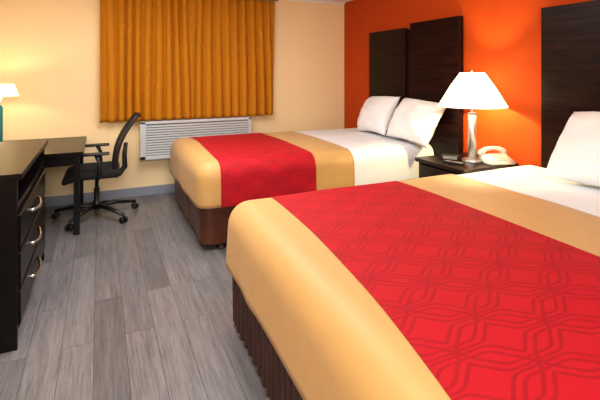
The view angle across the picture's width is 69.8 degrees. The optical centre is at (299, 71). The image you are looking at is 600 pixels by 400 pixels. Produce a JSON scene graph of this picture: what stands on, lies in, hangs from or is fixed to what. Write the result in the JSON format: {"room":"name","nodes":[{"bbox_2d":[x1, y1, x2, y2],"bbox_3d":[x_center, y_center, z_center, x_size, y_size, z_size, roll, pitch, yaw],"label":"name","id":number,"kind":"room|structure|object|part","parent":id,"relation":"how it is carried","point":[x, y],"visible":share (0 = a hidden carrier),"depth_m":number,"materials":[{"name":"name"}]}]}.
{"room":"hotel room","nodes":[
{"label":"hotel room","id":0,"kind":"room"},
{"bbox_2d":[0,192,270,399],"bbox_3d":[0.202,1.560,2.151,4.660,0.120,7.570,0,0,-25],"label":"floor","id":1,"kind":"structure","parent":0,"point":[138,308],"depth_m":2.64,"materials":[{"name":"grey wood"}]},
{"bbox_2d":[0,139,47,353],"bbox_3d":[-2.080,1.022,2.749,0.747,0.955,1.300,0,0,-25],"label":"dresser","id":2,"kind":"object","parent":1,"relation":"on","point":[22,173],"visible":1,"depth_m":2.41,"materials":[{"name":"brown wood"}]},
{"bbox_3d":[-1.795,0.875,2.882,0.036,0.186,1.170,0,0,-25],"label":"drawer","id":3,"kind":"part","parent":2,"relation":"part of","materials":[{"name":"brown wood"}]},
{"bbox_3d":[-1.795,1.085,2.882,0.036,0.186,1.170,0,0,-25],"label":"drawer","id":4,"kind":"part","parent":2,"relation":"part of","materials":[{"name":"brown wood"}]},
{"bbox_3d":[-1.795,1.295,2.882,0.036,0.186,1.170,0,0,-25],"label":"drawer","id":5,"kind":"part","parent":2,"relation":"part of","materials":[{"name":"brown wood"}]},
{"bbox_3d":[-1.748,0.878,2.860,0.051,0.035,0.330,0,0,-25],"label":"handle","id":6,"kind":"part","parent":2,"relation":"part of","materials":[{"name":"silver metal"}]},
{"bbox_3d":[-1.748,1.088,2.860,0.051,0.035,0.330,0,0,-25],"label":"handle","id":7,"kind":"part","parent":2,"relation":"part of","materials":[{"name":"silver metal"}]},
{"bbox_3d":[-1.748,1.298,2.860,0.051,0.035,0.330,0,0,-25],"label":"handle","id":8,"kind":"part","parent":2,"relation":"part of","materials":[{"name":"silver metal"}]},
{"bbox_2d":[3,136,86,234],"bbox_3d":[-2.658,1.117,4.245,0.960,0.765,1.060,0,0,-25],"label":"desk","id":9,"kind":"object","parent":1,"relation":"on","point":[65,151],"visible":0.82,"depth_m":3.96,"materials":[{"name":"brown wood"}]},
{"bbox_2d":[0,84,18,141],"bbox_3d":[-2.958,0.428,4.227,0.332,0.613,0.332,0,0,-25],"label":"desk lamp","id":10,"kind":"object","parent":9,"relation":"on","point":[6,90],"visible":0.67,"depth_m":4.21,"materials":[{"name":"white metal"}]},
{"bbox_3d":[-2.958,0.180,4.227,0.332,0.116,0.332,0,0,-25],"label":"lamp shade","id":11,"kind":"part","parent":10,"relation":"part of","materials":[{"name":"fabric"}]},
{"bbox_3d":[-2.067,1.137,3.982,0.050,0.725,0.055,0,0,-25],"label":"leg","id":12,"kind":"part","parent":9,"relation":"part of","materials":[{"name":"brown wood"}]},
{"bbox_3d":[-2.472,1.137,4.853,0.050,0.725,0.055,0,0,-25],"label":"leg","id":13,"kind":"part","parent":9,"relation":"part of","materials":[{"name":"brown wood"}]},
{"bbox_2d":[51,112,141,230],"bbox_3d":[-2.112,0.971,4.489,0.858,1.056,0.802,0,0,-25],"label":"office chair","id":14,"kind":"object","parent":1,"relation":"on","point":[98,170],"visible":0.98,"depth_m":4.38,"materials":[{"name":"black plastic"}]},
{"bbox_3d":[-2.320,1.391,4.428,0.374,0.082,0.064,0,0,-8],"label":"leg","id":15,"kind":"part","parent":14,"relation":"part of","materials":[{"name":"black plastic"}]},
{"bbox_3d":[-2.144,1.391,4.245,0.064,0.082,0.374,0,0,10],"label":"leg","id":16,"kind":"part","parent":14,"relation":"part of","materials":[{"name":"black plastic"}]},
{"bbox_3d":[-2.143,1.036,4.441,0.528,0.112,0.548,0,0,-25],"label":"seat","id":17,"kind":"part","parent":14,"relation":"part of","materials":[{"name":"black fabric"}]},
{"bbox_3d":[-1.990,0.937,4.231,0.068,0.272,0.152,0,0,-25],"label":"armrest","id":18,"kind":"part","parent":14,"relation":"part of","materials":[{"name":"black plastic"}]},
{"bbox_3d":[-2.194,0.937,4.696,0.069,0.272,0.151,0,0,-25],"label":"armrest","id":19,"kind":"part","parent":14,"relation":"part of","materials":[{"name":"black plastic"}]},
{"bbox_3d":[-1.916,1.391,4.356,0.374,0.082,0.064,0,0,28],"label":"leg","id":20,"kind":"part","parent":14,"relation":"part of","materials":[{"name":"black plastic"}]},
{"bbox_3d":[-1.951,1.391,4.607,0.374,0.082,0.064,0,0,-44],"label":"leg","id":21,"kind":"part","parent":14,"relation":"part of","materials":[{"name":"black plastic"}]},
{"bbox_3d":[-1.849,0.737,4.574,0.274,0.567,0.407,0,0,-25],"label":"backrest","id":22,"kind":"part","parent":14,"relation":"part of","materials":[{"name":"black fabric"}]},
{"bbox_3d":[-1.862,0.775,4.567,0.340,0.666,0.442,0,0,-25],"label":"frame","id":23,"kind":"part","parent":14,"relation":"part of","materials":[{"name":"black plastic"}]},
{"bbox_2d":[174,128,433,248],"bbox_3d":[-0.038,1.126,4.773,2.473,0.747,1.634,0,0,-25],"label":"bed","id":24,"kind":"object","parent":1,"relation":"on","point":[378,158],"visible":0.28,"depth_m":4.33,"materials":[{"name":"white fabric"}]},
{"bbox_3d":[-0.675,1.445,3.668,0.076,0.110,0.076,0,0,-25],"label":"leg","id":25,"kind":"part","parent":24,"relation":"part of","materials":[{"name":"black plastic"}]},
{"bbox_2d":[170,131,354,208],"bbox_3d":[-0.497,0.933,4.560,1.516,0.391,1.679,0,0,-25],"label":"bedspread","id":26,"kind":"object","parent":24,"relation":"on","point":[216,171],"visible":0.99,"depth_m":3.92,"materials":[{"name":"red fabric"}]},
{"bbox_3d":[-0.038,0.931,4.773,2.473,0.356,1.634,0,0,-25],"label":"mattress","id":27,"kind":"part","parent":24,"relation":"part of","materials":[{"name":"white fabric"}]},
{"bbox_2d":[357,96,399,135],"bbox_3d":[0.936,0.521,5.241,0.349,0.467,0.656,0,0,-25],"label":"pillow","id":28,"kind":"object","parent":24,"relation":"on","point":[376,113],"visible":0.98,"depth_m":5.05,"materials":[{"name":"fabric"}]},
{"bbox_2d":[386,98,445,147],"bbox_3d":[1.215,0.522,4.580,0.360,0.459,0.687,0,0,-25],"label":"pillow","id":29,"kind":"object","parent":24,"relation":"on","point":[416,121],"visible":0.98,"depth_m":4.39,"materials":[{"name":"fabric"}]},
{"bbox_2d":[369,16,462,154],"bbox_3d":[1.265,0.470,5.000,0.061,2.060,1.600,0,0,-25],"label":"headboard","id":30,"kind":"object","parent":1,"relation":"on","point":[422,61],"visible":0.44,"depth_m":4.70,"materials":[{"name":"brown wood"}]},
{"bbox_3d":[1.094,0.490,5.392,0.041,2.020,0.745,0,0,-25],"label":"panel","id":31,"kind":"part","parent":30,"relation":"part of","materials":[{"name":"brown wood"}]},
{"bbox_3d":[1.445,0.470,4.612,0.061,2.060,0.745,0,0,-25],"label":"panel","id":32,"kind":"part","parent":30,"relation":"part of","materials":[{"name":"brown wood"}]},
{"bbox_2d":[232,165,599,399],"bbox_3d":[1.107,1.126,2.184,2.590,0.748,2.040,0,0,-25],"label":"bed","id":33,"kind":"object","parent":1,"relation":"on","point":[530,180],"visible":0.13,"depth_m":2.46,"materials":[{"name":"white fabric"}]},
{"bbox_2d":[226,174,599,399],"bbox_3d":[0.708,0.931,2.003,1.793,0.388,2.177,0,0,-25],"label":"bedspread","id":34,"kind":"object","parent":33,"relation":"on","point":[447,286],"visible":1,"depth_m":1.54,"materials":[{"name":"red fabric"}]},
{"bbox_3d":[1.105,0.928,2.183,2.584,0.352,2.037,0,0,-25],"label":"mattress","id":35,"kind":"part","parent":33,"relation":"part of","materials":[{"name":"white fabric"}]},
{"bbox_2d":[544,111,599,186],"bbox_3d":[2.017,0.501,2.736,0.424,0.474,0.784,0,0,-25],"label":"pillow","id":36,"kind":"object","parent":33,"relation":"on","point":[575,157],"visible":1,"depth_m":2.82,"materials":[{"name":"fabric"}]},
{"bbox_2d":[415,152,518,177],"bbox_3d":[1.467,1.145,3.842,0.660,0.710,0.590,0,0,-25],"label":"nightstand","id":37,"kind":"object","parent":1,"relation":"on","point":[429,166],"visible":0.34,"depth_m":3.71,"materials":[{"name":"brown wood"}]},
{"bbox_3d":[1.202,0.970,3.724,0.018,0.260,0.480,0,0,-25],"label":"drawer","id":38,"kind":"part","parent":37,"relation":"part of","materials":[{"name":"brown wood"}]},
{"bbox_2d":[441,153,458,160],"bbox_3d":[1.348,0.765,3.857,0.150,0.050,0.073,0,0,25],"label":"alarm clock","id":39,"kind":"object","parent":37,"relation":"on","point":[453,157],"visible":1,"depth_m":3.83,"materials":[{"name":"black plastic"}]},
{"bbox_2d":[443,160,464,165],"bbox_3d":[1.322,0.780,3.703,0.050,0.020,0.180,0,0,-45],"label":"remote control","id":40,"kind":"object","parent":37,"relation":"on","point":[444,161],"visible":1,"depth_m":3.68,"materials":[{"name":"black plastic"}]},
{"bbox_2d":[438,69,507,162],"bbox_3d":[1.528,0.383,3.816,0.580,0.815,0.580,0,0,-25],"label":"table lamp","id":41,"kind":"object","parent":37,"relation":"on","point":[472,90],"visible":0.98,"depth_m":3.68,"materials":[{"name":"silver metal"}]},
{"bbox_3d":[1.528,0.571,3.816,0.072,0.402,0.072,0,0,-25],"label":"stem","id":42,"kind":"part","parent":41,"relation":"part of","materials":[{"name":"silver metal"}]},
{"bbox_3d":[1.528,0.156,3.816,0.580,0.298,0.580,0,0,-25],"label":"lamp shade","id":43,"kind":"part","parent":41,"relation":"part of","materials":[{"name":"fabric"}]},
{"bbox_2d":[477,146,515,164],"bbox_3d":[1.712,0.723,3.741,0.287,0.134,0.196,0,0,-11],"label":"telephone","id":44,"kind":"object","parent":37,"relation":"on","point":[501,158],"visible":1,"depth_m":3.73,"materials":[{"name":"beige plastic"}]},
{"bbox_2d":[541,0,599,167],"bbox_3d":[2.304,0.470,2.765,0.061,2.060,1.610,0,0,-25],"label":"headboard","id":45,"kind":"object","parent":1,"relation":"on","point":[570,33],"visible":0.52,"depth_m":3.29,"materials":[{"name":"brown wood"}]},
{"bbox_2d":[0,0,343,196],"bbox_3d":[-1.369,0.235,5.528,4.660,2.530,0.120,0,0,-25],"label":"wall","id":46,"kind":"structure","parent":0,"point":[50,49],"depth_m":4.97,"materials":[{"name":"beige paint"}]},
{"bbox_2d":[45,183,174,206],"bbox_3d":[-1.341,1.445,5.468,4.420,0.110,0.012,0,0,-25],"label":"baseboard","id":47,"kind":"structure","parent":46,"relation":"attached to","point":[166,188],"depth_m":5.07,"materials":[{"name":"plastic"}]},
{"bbox_2d":[139,116,250,160],"bbox_3d":[-1.290,0.815,5.405,1.372,0.450,0.169,0,0,-25],"label":"air conditioner","id":48,"kind":"object","parent":46,"relation":"attached to","point":[156,137],"visible":0.67,"depth_m":5.22,"materials":[{"name":"plastic"}]},
{"bbox_2d":[287,0,344,4],"bbox_3d":[-1.340,-1.015,5.465,4.420,0.030,0.020,0,0,-25],"label":"trim","id":49,"kind":"structure","parent":46,"relation":"attached to","point":[314,1],"depth_m":6.21,"materials":[{"name":"paint"}]},
{"bbox_3d":[-1.347,-0.975,5.410,2.280,0.023,0.111,0,0,-25],"label":"curtain rod","id":50,"kind":"object","parent":46,"relation":"attached to","visible":0},
{"bbox_2d":[100,0,194,122],"bbox_3d":[-1.804,-0.186,5.146,1.072,1.538,0.098,0,0,-25],"label":"curtain","id":51,"kind":"object","parent":50,"relation":"hanging from","point":[147,46],"visible":0.98,"depth_m":5.12,"materials":[{"name":"orange fabric"}]},
{"bbox_2d":[194,0,274,117],"bbox_3d":[-0.833,-0.186,5.598,1.074,1.538,0.102,0,0,-25],"label":"curtain","id":52,"kind":"object","parent":50,"relation":"hanging from","point":[234,39],"visible":1,"depth_m":5.58,"materials":[{"name":"orange fabric"}]},
{"bbox_2d":[317,0,352,2],"bbox_3d":[0.202,-1.090,2.151,4.660,0.120,7.570,0,0,-25],"label":"ceiling","id":53,"kind":"structure","parent":0,"point":[342,1],"depth_m":6.20,"materials":[{"name":"paint"}]},
{"bbox_2d":[344,0,592,166],"bbox_3d":[2.260,0.235,3.108,0.120,2.530,7.330,0,0,-25],"label":"wall","id":54,"kind":"structure","parent":0,"point":[502,38],"depth_m":4.01,"materials":[{"name":"orange paint"}]}
]}

